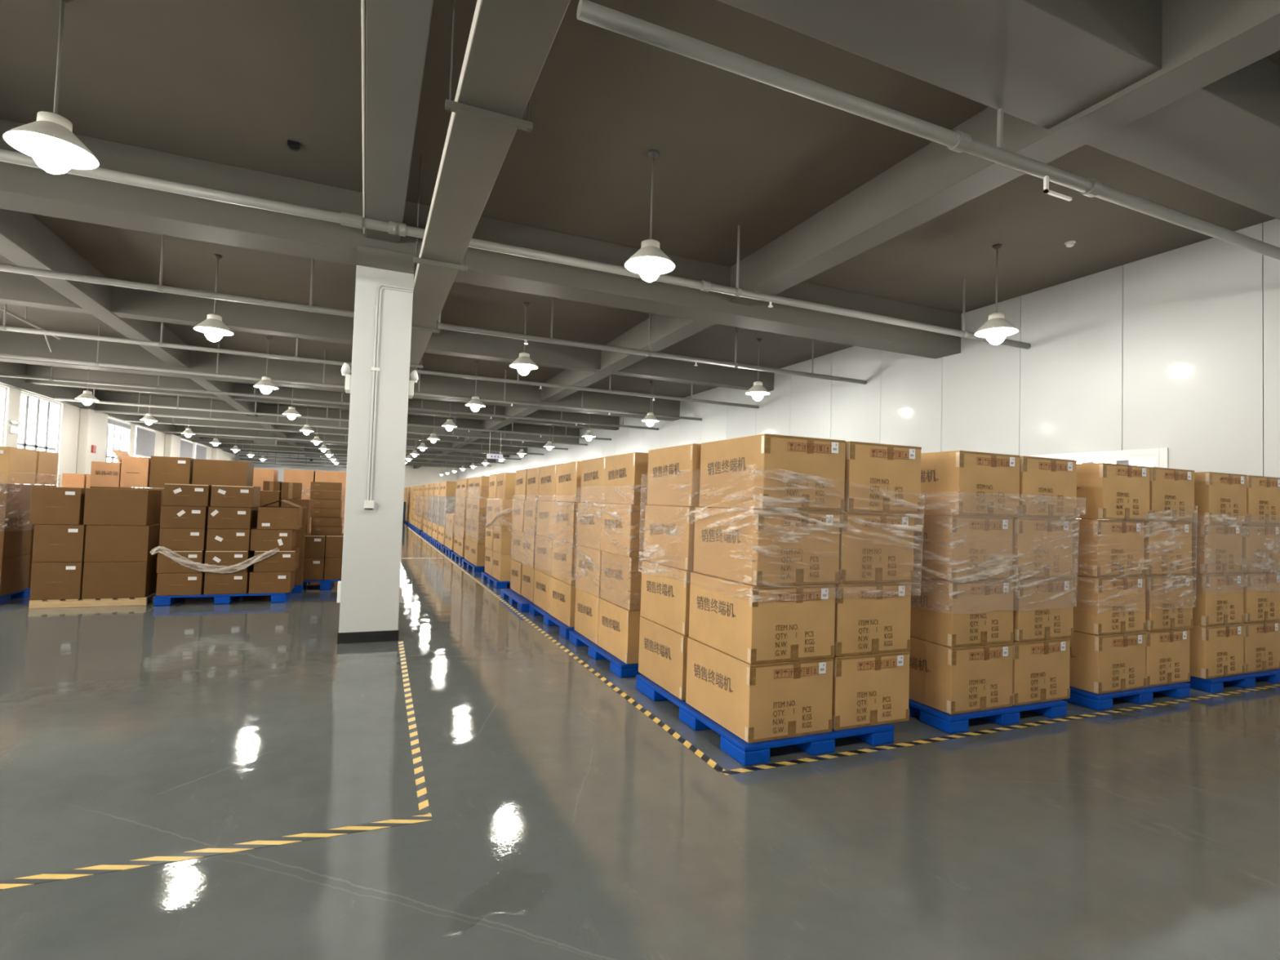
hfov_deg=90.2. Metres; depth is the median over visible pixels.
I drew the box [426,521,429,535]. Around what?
carton
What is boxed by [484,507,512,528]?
strand
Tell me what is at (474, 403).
pendant lamp
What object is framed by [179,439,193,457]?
roller blind
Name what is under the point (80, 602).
wooden pallet
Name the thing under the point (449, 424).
pendant lamp
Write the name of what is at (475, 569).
pallet
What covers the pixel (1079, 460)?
lamp
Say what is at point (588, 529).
carton
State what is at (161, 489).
cardboard box
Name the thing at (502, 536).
carton
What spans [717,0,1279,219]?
cross beam
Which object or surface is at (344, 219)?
pipe
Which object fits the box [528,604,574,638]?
pallet
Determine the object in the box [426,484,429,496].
carton
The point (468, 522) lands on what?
carton
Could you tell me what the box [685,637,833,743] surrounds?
carton
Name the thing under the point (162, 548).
plastic wrap
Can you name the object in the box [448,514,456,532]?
carton
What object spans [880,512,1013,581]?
carton
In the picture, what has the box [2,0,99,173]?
pendant lamp
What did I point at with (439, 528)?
carton
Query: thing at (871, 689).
carton
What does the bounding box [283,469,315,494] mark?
cardboard box
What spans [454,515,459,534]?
carton
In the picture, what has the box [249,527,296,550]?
cardboard box
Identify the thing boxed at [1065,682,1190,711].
pallet
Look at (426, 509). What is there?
carton
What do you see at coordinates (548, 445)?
pendant lamp
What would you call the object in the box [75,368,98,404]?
pendant lamp
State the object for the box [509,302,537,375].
pendant lamp
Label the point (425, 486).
carton
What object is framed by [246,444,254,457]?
pendant lamp
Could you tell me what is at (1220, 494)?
carton
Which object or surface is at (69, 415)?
wall
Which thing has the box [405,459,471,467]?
cross beam
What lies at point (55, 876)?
tape
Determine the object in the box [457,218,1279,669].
wall
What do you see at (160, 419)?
cross beam
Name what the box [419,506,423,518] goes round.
carton
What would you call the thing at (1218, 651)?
carton
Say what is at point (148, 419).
pendant lamp
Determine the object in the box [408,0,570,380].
duct
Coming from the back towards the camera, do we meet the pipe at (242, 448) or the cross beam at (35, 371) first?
the pipe at (242, 448)
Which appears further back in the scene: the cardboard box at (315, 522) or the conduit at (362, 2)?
the cardboard box at (315, 522)
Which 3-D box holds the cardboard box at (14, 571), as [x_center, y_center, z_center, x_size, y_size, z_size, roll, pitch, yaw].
[-8.751,1.260,8.487,0.695,0.484,0.762,3,-2,-23]
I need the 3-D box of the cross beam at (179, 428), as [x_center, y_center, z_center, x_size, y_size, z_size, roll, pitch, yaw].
[-15.243,-2.212,35.737,18.000,0.660,0.500,3,-2,-23]
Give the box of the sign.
[486,431,502,459]
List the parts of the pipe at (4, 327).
hanger rod, hanger rod, hanger rod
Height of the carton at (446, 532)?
0.484 m
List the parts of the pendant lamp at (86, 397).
lamp shade, bulb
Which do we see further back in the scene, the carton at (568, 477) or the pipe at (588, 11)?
the carton at (568, 477)
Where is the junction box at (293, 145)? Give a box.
[287,139,299,151]
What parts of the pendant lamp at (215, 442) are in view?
lamp shade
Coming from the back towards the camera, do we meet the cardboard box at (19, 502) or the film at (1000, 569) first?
the cardboard box at (19, 502)
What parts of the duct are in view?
threaded rod, rail, threaded rod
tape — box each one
[0,813,432,889]
[398,640,430,815]
[407,527,725,771]
[721,684,1279,774]
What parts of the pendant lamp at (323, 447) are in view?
lamp shade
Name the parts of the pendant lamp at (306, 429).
bulb, lamp shade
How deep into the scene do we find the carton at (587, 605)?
6.90 m
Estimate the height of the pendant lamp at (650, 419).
1.235 m
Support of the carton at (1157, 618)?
on the carton at (1166, 651)
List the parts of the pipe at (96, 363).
hanger rod, hanger rod, hanger rod, hanger rod, hanger rod, hanger rod, hanger rod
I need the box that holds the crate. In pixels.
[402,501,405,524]
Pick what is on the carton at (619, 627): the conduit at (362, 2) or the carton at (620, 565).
the carton at (620, 565)
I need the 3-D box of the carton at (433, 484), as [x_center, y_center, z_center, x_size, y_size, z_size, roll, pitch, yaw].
[-7.370,0.380,23.686,0.665,0.484,0.853,3,-2,-23]
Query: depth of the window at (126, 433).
25.01 m
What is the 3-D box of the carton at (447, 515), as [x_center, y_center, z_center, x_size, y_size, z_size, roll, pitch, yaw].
[-5.382,1.252,18.959,0.665,0.484,0.853,3,-2,-23]
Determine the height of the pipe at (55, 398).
0.918 m
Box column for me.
[337,244,414,644]
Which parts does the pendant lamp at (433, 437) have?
lamp shade, bulb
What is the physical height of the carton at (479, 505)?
0.484 m
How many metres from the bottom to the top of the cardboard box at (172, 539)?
0.300 m
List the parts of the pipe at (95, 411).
hanger rod, hanger rod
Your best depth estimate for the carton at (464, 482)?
15.91 m
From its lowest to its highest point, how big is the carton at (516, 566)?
0.484 m
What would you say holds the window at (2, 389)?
in the wall at (69, 415)
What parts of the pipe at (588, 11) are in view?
hanger rod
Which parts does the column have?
skirting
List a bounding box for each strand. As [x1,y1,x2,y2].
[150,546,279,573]
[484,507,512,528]
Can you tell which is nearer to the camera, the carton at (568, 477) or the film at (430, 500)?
the carton at (568, 477)
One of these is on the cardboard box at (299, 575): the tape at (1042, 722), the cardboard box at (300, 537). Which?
the cardboard box at (300, 537)
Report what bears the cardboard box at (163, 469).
on the cardboard box
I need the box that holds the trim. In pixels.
[1025,447,1168,467]
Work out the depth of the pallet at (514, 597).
9.63 m
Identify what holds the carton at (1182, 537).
on the carton at (1157, 618)
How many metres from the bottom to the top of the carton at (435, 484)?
0.484 m
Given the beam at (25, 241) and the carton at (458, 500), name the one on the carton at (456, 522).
the carton at (458, 500)
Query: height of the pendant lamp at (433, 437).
1.235 m
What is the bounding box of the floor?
[0,522,1279,959]
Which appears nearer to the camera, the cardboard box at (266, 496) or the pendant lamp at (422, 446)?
the cardboard box at (266, 496)
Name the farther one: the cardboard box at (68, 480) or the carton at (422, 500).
the carton at (422, 500)
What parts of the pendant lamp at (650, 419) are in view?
lamp shade, bulb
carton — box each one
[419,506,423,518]
[419,518,423,529]
[420,484,424,496]
[420,496,424,507]
[422,520,425,532]
[423,496,426,507]
[424,484,426,496]
[424,520,427,533]
[425,496,428,508]
[425,508,427,521]
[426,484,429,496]
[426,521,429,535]
[428,483,431,495]
[429,522,432,537]
[431,483,434,495]
[431,524,435,538]
[433,482,436,495]
[434,524,438,540]
[435,482,440,495]
[437,526,441,542]
[440,481,443,495]
[440,528,445,545]
[442,480,457,496]
[444,529,448,547]
[445,513,455,530]
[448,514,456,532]
[448,531,454,550]
[453,533,458,553]
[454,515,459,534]
[455,497,481,515]
[456,479,461,497]
[457,535,466,557]
[458,516,466,537]
[459,497,480,517]
[461,478,468,497]
[464,538,471,561]
[465,518,472,540]
[466,497,479,519]
[467,476,475,497]
[470,541,485,566]
[471,497,502,520]
[471,520,486,543]
[474,475,489,498]
[484,523,493,550]
[484,547,493,576]
[486,498,499,524]
[488,473,497,498]
[492,550,511,581]
[493,498,523,526]
[493,524,513,554]
[496,472,515,499]
[510,559,522,595]
[511,499,543,531]
[511,529,524,562]
[514,468,527,500]
[520,564,534,602]
[521,532,535,568]
[523,500,565,534]
[525,466,539,500]
[533,568,551,613]
[534,534,552,576]
[536,501,586,537]
[537,464,556,501]
[549,576,576,626]
[551,538,578,585]
[552,501,608,543]
[555,461,582,502]
[574,587,600,644]
[575,545,601,597]
[577,502,650,550]
[580,457,605,502]
[597,598,640,664]
[600,503,693,557]
[600,551,644,610]
[604,452,648,504]
[638,616,689,700]
[640,560,695,635]
[643,505,756,570]
[646,443,701,506]
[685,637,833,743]
[688,572,835,664]
[693,506,839,586]
[699,433,845,511]
[800,510,915,583]
[831,651,910,730]
[834,582,911,657]
[844,440,921,514]
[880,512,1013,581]
[908,636,1013,715]
[910,576,1013,647]
[920,450,1020,516]
[942,514,1073,579]
[1011,638,1070,706]
[1012,577,1073,642]
[1019,455,1076,518]
[1019,516,1144,577]
[1069,631,1146,693]
[1072,574,1146,635]
[1076,462,1150,520]
[1076,518,1192,575]
[1129,520,1242,574]
[1144,574,1193,631]
[1145,628,1190,687]
[1149,466,1195,522]
[1160,520,1279,573]
[1188,623,1244,679]
[1191,573,1244,626]
[1194,471,1247,524]
[1240,572,1279,622]
[1243,620,1279,673]
[1246,475,1279,524]
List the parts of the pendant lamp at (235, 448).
lamp shade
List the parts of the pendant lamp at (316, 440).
lamp shade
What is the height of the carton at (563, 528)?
0.484 m
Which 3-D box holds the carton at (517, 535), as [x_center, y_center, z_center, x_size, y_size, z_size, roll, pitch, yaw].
[-1.661,1.065,10.333,0.665,0.484,0.755,3,-2,-23]
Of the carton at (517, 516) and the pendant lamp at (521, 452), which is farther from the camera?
the pendant lamp at (521, 452)
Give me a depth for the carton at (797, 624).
4.17 m
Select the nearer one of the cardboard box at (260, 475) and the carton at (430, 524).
the cardboard box at (260, 475)
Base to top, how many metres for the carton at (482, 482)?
0.484 m
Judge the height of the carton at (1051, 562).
0.484 m
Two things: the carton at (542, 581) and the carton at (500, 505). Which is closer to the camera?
the carton at (542, 581)
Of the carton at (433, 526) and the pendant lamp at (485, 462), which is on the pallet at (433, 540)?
the carton at (433, 526)
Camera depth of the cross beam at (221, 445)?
43.98 m
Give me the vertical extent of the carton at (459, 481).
0.484 m
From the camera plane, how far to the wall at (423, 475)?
67.60 m
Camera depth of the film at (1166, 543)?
5.72 m
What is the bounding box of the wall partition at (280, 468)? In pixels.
[235,451,346,491]
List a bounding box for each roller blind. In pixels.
[107,417,132,430]
[135,426,156,457]
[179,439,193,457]
[195,444,207,459]
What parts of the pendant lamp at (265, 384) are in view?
lamp shade, bulb, rod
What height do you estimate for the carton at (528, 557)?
0.484 m
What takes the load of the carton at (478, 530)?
on the carton at (477, 551)
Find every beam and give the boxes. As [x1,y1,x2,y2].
[0,118,961,359]
[0,208,304,453]
[0,271,773,391]
[0,329,679,421]
[0,361,237,454]
[26,364,619,430]
[95,391,579,443]
[143,415,546,446]
[175,424,527,456]
[200,436,509,457]
[218,440,495,463]
[237,449,483,463]
[365,0,433,243]
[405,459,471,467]
[410,465,466,468]
[413,0,1279,468]
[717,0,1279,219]
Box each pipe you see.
[0,148,1031,349]
[0,235,866,384]
[0,303,759,408]
[0,306,61,351]
[0,324,702,421]
[0,365,658,430]
[54,388,611,440]
[93,392,587,445]
[124,417,568,449]
[160,425,543,455]
[191,437,520,460]
[213,442,504,463]
[230,449,491,466]
[239,452,346,461]
[240,451,346,464]
[250,454,346,467]
[576,0,1279,260]
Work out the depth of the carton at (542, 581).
8.65 m
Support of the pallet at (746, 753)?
on the floor
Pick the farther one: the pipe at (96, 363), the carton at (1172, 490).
the pipe at (96, 363)
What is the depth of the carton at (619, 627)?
6.02 m
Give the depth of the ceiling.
6.09 m
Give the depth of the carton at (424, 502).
26.08 m
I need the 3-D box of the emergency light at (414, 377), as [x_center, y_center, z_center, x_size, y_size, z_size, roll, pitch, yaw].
[-2.593,-1.095,7.295,0.103,0.300,0.278,3,-2,-23]
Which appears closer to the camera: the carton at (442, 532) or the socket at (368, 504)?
the socket at (368, 504)
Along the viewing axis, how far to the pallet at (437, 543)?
20.08 m
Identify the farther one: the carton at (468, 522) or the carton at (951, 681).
the carton at (468, 522)
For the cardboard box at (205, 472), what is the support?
on the cardboard box
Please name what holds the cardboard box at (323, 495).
on the cardboard box at (315, 503)
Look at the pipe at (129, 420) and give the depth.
26.54 m
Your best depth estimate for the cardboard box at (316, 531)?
10.50 m
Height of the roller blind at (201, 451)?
2.580 m
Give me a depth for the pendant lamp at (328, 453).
37.62 m
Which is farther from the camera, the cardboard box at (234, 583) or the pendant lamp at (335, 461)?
the pendant lamp at (335, 461)
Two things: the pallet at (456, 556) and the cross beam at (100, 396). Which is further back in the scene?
the cross beam at (100, 396)
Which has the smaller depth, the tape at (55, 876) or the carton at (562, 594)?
the tape at (55, 876)
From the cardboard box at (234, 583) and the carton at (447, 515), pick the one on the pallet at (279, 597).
the cardboard box at (234, 583)
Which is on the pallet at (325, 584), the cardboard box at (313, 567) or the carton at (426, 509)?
the cardboard box at (313, 567)
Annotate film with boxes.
[0,479,59,526]
[426,495,433,522]
[431,495,439,524]
[438,495,460,527]
[464,488,486,539]
[510,497,536,564]
[535,495,604,579]
[573,484,646,597]
[638,472,924,602]
[909,509,1079,610]
[920,494,1085,513]
[1073,510,1197,613]
[1198,514,1279,593]
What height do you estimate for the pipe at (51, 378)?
0.918 m
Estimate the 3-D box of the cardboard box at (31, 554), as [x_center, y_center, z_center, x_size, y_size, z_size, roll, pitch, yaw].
[-9.052,1.275,9.186,0.695,0.484,0.640,3,-2,-23]
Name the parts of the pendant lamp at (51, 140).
lamp shade, bulb, rod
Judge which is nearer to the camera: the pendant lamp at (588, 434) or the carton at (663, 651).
the carton at (663, 651)
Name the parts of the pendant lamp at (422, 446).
lamp shade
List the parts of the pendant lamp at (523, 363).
lamp shade, bulb, rod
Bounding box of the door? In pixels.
[1063,454,1159,519]
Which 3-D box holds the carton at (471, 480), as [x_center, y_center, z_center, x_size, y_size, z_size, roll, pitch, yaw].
[-3.669,0.195,15.145,0.665,0.484,0.927,3,-2,-23]
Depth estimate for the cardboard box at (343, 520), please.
12.69 m
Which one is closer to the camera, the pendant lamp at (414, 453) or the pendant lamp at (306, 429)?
the pendant lamp at (306, 429)
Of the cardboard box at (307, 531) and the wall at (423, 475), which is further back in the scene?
the wall at (423, 475)
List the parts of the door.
frame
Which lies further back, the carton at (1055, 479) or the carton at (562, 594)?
the carton at (562, 594)
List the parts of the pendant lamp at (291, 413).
lamp shade, bulb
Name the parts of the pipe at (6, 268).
hanger rod, hanger rod, hanger rod, hanger rod, hanger rod, hanger rod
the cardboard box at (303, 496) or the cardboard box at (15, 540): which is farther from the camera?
the cardboard box at (303, 496)
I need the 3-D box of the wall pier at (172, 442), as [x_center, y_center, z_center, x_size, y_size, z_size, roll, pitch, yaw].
[-23.199,-0.122,31.559,0.280,4.200,1.700,3,-2,-23]
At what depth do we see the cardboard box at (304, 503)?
11.18 m
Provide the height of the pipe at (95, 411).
0.918 m
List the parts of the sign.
sign panel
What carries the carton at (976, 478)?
on the carton at (983, 537)
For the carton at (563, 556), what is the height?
0.484 m
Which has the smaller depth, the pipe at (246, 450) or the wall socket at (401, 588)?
the wall socket at (401, 588)
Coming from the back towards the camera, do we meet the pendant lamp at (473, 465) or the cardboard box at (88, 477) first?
the pendant lamp at (473, 465)
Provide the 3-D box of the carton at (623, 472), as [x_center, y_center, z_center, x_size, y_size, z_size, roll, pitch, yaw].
[0.089,0.004,6.389,0.665,0.484,0.806,3,-2,-23]
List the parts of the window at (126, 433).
frame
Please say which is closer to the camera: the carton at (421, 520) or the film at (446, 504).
the film at (446, 504)
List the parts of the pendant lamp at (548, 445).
lamp shade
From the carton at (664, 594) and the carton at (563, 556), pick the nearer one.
the carton at (664, 594)
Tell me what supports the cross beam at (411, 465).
attached to the ceiling
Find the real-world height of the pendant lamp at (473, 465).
1.235 m
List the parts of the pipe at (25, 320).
hanger rod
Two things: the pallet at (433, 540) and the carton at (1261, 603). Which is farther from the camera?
the pallet at (433, 540)
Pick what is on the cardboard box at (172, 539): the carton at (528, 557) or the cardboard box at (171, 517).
the cardboard box at (171, 517)
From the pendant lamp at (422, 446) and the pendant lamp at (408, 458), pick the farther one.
the pendant lamp at (408, 458)
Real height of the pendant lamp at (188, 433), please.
1.235 m
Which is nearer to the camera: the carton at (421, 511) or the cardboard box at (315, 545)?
the cardboard box at (315, 545)
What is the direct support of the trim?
attached to the wall at (1178, 349)
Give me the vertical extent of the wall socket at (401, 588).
0.160 m
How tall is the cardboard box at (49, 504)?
0.482 m
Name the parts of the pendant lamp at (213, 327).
lamp shade, bulb, rod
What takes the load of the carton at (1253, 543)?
on the carton at (1261, 603)
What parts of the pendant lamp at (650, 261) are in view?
lamp shade, bulb, rod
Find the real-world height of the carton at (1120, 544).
0.484 m
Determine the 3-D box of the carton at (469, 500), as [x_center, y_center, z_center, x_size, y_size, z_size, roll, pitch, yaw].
[-3.711,0.681,15.116,0.665,0.484,0.927,3,-2,-23]
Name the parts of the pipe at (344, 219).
hanger rod, hanger rod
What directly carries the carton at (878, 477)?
on the carton at (864, 557)
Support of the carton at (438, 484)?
on the carton
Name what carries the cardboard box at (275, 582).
on the pallet at (279, 597)
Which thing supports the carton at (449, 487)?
on the carton
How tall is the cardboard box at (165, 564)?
0.300 m
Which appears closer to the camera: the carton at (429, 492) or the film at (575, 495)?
the film at (575, 495)
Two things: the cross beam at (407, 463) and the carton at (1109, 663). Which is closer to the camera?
the carton at (1109, 663)
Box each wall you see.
[0,383,235,488]
[404,465,457,487]
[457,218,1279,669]
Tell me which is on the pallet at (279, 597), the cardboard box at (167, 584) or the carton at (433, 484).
the cardboard box at (167, 584)
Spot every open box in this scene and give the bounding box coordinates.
[89,448,129,486]
[257,500,302,529]
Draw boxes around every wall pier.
[75,408,107,474]
[162,433,181,488]
[211,448,222,460]
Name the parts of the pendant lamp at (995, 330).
bulb, rod, lamp shade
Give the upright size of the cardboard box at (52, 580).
0.482 m
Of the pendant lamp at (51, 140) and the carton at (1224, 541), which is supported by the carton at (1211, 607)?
the carton at (1224, 541)
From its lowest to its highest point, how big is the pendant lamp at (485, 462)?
1.235 m
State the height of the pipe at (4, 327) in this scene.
0.918 m
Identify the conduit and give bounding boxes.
[360,0,364,234]
[363,284,413,509]
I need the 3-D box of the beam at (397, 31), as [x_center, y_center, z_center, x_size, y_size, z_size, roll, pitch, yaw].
[-12.697,-2.415,29.977,0.355,0.500,77.000,3,-2,-23]
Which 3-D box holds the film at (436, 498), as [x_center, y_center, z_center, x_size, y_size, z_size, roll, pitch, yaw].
[-6.771,1.041,22.219,0.712,0.986,1.748,3,-2,-23]
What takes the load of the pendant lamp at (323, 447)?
hanging from the ceiling
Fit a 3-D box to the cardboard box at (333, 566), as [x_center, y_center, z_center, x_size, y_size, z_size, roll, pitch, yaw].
[-5.083,1.476,10.874,0.500,0.361,0.650,3,-2,-23]
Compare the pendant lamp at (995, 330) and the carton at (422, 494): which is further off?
the carton at (422, 494)
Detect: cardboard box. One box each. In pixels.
[0,446,36,484]
[0,483,35,520]
[0,483,57,487]
[0,519,31,558]
[0,554,30,595]
[27,553,32,587]
[29,486,85,524]
[30,524,35,553]
[30,561,84,599]
[32,524,86,562]
[35,450,58,484]
[61,473,90,488]
[81,558,157,599]
[83,488,161,525]
[84,524,159,561]
[85,475,123,488]
[89,486,149,489]
[120,456,151,487]
[148,488,164,520]
[149,456,193,488]
[155,572,205,595]
[156,549,206,573]
[159,528,208,550]
[160,505,210,528]
[163,483,211,506]
[191,458,253,486]
[204,550,254,572]
[204,567,253,595]
[206,527,256,550]
[207,506,257,528]
[210,484,260,507]
[248,569,295,593]
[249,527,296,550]
[253,468,278,491]
[253,547,299,572]
[257,490,281,519]
[262,480,283,491]
[278,506,306,533]
[280,482,302,498]
[280,498,311,524]
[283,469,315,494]
[294,558,304,585]
[295,532,305,559]
[301,494,311,519]
[302,556,324,580]
[304,533,325,557]
[305,524,310,533]
[309,519,311,533]
[310,481,342,491]
[310,490,342,499]
[310,507,342,517]
[311,498,342,508]
[311,517,342,526]
[311,525,342,535]
[314,470,346,495]
[324,533,343,557]
[324,557,342,579]
[341,495,345,519]
[341,519,344,533]
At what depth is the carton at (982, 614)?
4.83 m
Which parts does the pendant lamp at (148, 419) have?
lamp shade, bulb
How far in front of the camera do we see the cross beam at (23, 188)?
7.22 m
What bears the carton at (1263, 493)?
on the carton at (1253, 543)
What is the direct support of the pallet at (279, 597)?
on the floor
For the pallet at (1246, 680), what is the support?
on the floor
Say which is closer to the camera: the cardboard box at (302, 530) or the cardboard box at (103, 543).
the cardboard box at (103, 543)
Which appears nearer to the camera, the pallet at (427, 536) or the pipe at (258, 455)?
the pallet at (427, 536)
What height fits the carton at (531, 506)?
0.484 m
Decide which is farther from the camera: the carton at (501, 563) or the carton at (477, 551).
the carton at (477, 551)
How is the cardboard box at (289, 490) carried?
on the cardboard box at (304, 503)
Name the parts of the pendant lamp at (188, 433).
bulb, lamp shade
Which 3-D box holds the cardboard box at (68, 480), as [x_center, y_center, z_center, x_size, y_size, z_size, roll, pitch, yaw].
[-9.220,0.108,10.511,0.290,0.411,0.600,3,-2,-23]
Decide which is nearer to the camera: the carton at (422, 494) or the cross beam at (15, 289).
the cross beam at (15, 289)
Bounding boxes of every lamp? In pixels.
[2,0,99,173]
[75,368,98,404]
[139,393,157,425]
[181,418,195,437]
[193,253,233,342]
[209,429,220,446]
[230,444,239,452]
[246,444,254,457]
[253,337,279,394]
[259,450,266,461]
[282,387,300,419]
[299,405,314,435]
[310,426,322,444]
[319,434,328,452]
[324,444,333,457]
[329,447,337,461]
[333,454,339,464]
[405,455,413,461]
[410,440,418,457]
[417,434,427,451]
[426,416,439,443]
[441,401,457,431]
[465,360,484,411]
[470,459,476,468]
[482,459,488,465]
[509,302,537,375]
[516,440,526,457]
[543,425,555,450]
[582,413,595,440]
[624,149,675,281]
[641,381,658,426]
[745,338,769,400]
[974,244,1018,344]
[1075,456,1083,463]
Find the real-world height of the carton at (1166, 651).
0.484 m
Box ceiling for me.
[0,0,1279,429]
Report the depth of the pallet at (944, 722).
4.84 m
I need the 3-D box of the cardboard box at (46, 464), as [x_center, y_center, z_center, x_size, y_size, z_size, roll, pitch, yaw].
[-9.005,-0.186,9.238,0.695,0.484,0.640,3,-2,-23]
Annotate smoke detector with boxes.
[1064,240,1075,247]
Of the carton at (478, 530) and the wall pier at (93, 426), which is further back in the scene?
the wall pier at (93, 426)
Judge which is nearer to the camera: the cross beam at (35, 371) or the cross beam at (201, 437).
the cross beam at (35, 371)
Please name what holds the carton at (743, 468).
on the carton at (812, 558)
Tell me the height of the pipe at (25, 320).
0.807 m
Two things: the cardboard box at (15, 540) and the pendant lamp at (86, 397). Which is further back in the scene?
the pendant lamp at (86, 397)
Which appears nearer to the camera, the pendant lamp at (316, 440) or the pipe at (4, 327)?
the pipe at (4, 327)
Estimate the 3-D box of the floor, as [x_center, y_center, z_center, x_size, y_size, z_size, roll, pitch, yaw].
[-12.903,2.347,29.785,18.600,0.200,77.600,3,-2,-23]
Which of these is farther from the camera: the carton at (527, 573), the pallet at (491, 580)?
the pallet at (491, 580)
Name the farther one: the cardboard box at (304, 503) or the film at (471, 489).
the film at (471, 489)
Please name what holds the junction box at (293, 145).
attached to the ceiling
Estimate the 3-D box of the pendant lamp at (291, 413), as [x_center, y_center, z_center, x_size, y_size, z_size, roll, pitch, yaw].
[-10.136,-2.369,18.610,0.480,1.235,0.480,3,-2,-23]
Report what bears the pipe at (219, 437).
hanging from the ceiling
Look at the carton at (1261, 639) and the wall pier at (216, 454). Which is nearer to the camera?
the carton at (1261, 639)
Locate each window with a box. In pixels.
[0,385,6,446]
[17,391,60,484]
[105,418,128,462]
[134,425,152,488]
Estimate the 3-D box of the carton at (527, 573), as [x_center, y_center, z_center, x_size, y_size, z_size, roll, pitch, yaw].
[-1.375,1.536,9.618,0.665,0.484,0.755,3,-2,-23]
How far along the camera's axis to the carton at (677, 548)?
5.13 m
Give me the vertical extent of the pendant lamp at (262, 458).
1.235 m
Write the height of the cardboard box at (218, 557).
0.300 m
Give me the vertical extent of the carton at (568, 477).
0.484 m
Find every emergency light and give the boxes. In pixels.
[9,421,22,434]
[341,362,351,393]
[408,369,418,398]
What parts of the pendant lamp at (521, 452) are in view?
lamp shade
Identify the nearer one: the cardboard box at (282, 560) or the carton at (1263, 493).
the carton at (1263, 493)
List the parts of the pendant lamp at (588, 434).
bulb, lamp shade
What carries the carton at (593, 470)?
on the carton at (588, 529)
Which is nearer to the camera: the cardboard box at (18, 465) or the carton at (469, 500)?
the cardboard box at (18, 465)
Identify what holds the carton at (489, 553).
on the pallet at (491, 580)
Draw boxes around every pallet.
[0,587,31,604]
[28,591,156,608]
[153,591,291,605]
[291,583,302,592]
[302,578,341,590]
[425,533,431,540]
[430,537,437,544]
[435,541,444,549]
[442,546,453,554]
[451,551,464,562]
[462,558,484,572]
[481,571,510,588]
[500,588,533,612]
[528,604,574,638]
[568,630,639,677]
[635,674,894,765]
[908,698,1066,733]
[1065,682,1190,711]
[1185,669,1279,693]
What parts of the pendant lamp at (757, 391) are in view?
lamp shade, bulb, rod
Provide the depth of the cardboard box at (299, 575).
10.12 m
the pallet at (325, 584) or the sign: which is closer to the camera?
the pallet at (325, 584)
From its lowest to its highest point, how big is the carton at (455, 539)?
0.484 m
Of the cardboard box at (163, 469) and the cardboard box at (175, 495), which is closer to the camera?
the cardboard box at (175, 495)
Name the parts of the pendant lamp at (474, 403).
lamp shade, bulb, rod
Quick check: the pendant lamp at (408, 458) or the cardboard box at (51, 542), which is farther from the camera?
the pendant lamp at (408, 458)
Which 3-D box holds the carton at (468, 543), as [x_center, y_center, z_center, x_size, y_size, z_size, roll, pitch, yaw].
[-3.741,1.655,15.082,0.665,0.484,0.927,3,-2,-23]
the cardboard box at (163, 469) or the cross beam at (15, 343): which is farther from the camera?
the cross beam at (15, 343)
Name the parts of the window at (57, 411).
frame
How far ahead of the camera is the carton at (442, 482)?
20.63 m
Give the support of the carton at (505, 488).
on the carton at (500, 505)
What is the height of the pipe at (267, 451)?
1.155 m
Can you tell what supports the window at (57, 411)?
in the wall at (69, 415)
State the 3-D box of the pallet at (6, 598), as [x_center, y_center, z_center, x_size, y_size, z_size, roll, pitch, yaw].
[-9.183,1.560,8.781,1.200,0.117,1.550,3,-2,-23]
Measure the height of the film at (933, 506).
0.159 m
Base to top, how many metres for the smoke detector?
0.055 m
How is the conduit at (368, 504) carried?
attached to the column
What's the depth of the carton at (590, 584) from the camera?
6.89 m
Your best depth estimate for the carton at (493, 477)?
12.45 m
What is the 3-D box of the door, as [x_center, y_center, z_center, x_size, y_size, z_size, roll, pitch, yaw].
[6.046,0.426,8.665,0.210,1.450,1.850,3,-2,-23]
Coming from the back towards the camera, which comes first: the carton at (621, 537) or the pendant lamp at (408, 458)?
the pendant lamp at (408, 458)
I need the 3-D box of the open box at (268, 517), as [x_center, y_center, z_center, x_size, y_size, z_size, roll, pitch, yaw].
[-5.322,0.507,9.469,0.516,0.415,0.616,3,-2,-23]
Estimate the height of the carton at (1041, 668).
0.484 m
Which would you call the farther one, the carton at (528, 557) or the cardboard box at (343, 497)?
the cardboard box at (343, 497)
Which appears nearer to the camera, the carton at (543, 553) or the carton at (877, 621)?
the carton at (877, 621)
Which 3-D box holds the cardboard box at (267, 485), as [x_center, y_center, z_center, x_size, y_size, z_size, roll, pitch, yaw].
[-6.449,0.108,11.224,0.260,0.164,0.482,3,-2,-23]
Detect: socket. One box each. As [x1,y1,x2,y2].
[337,581,341,602]
[363,500,374,509]
[399,586,402,602]
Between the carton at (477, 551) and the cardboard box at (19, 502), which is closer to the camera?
the cardboard box at (19, 502)
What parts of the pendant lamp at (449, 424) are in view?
lamp shade, bulb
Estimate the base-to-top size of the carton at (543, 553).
0.484 m
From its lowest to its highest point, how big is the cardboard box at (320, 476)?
0.473 m

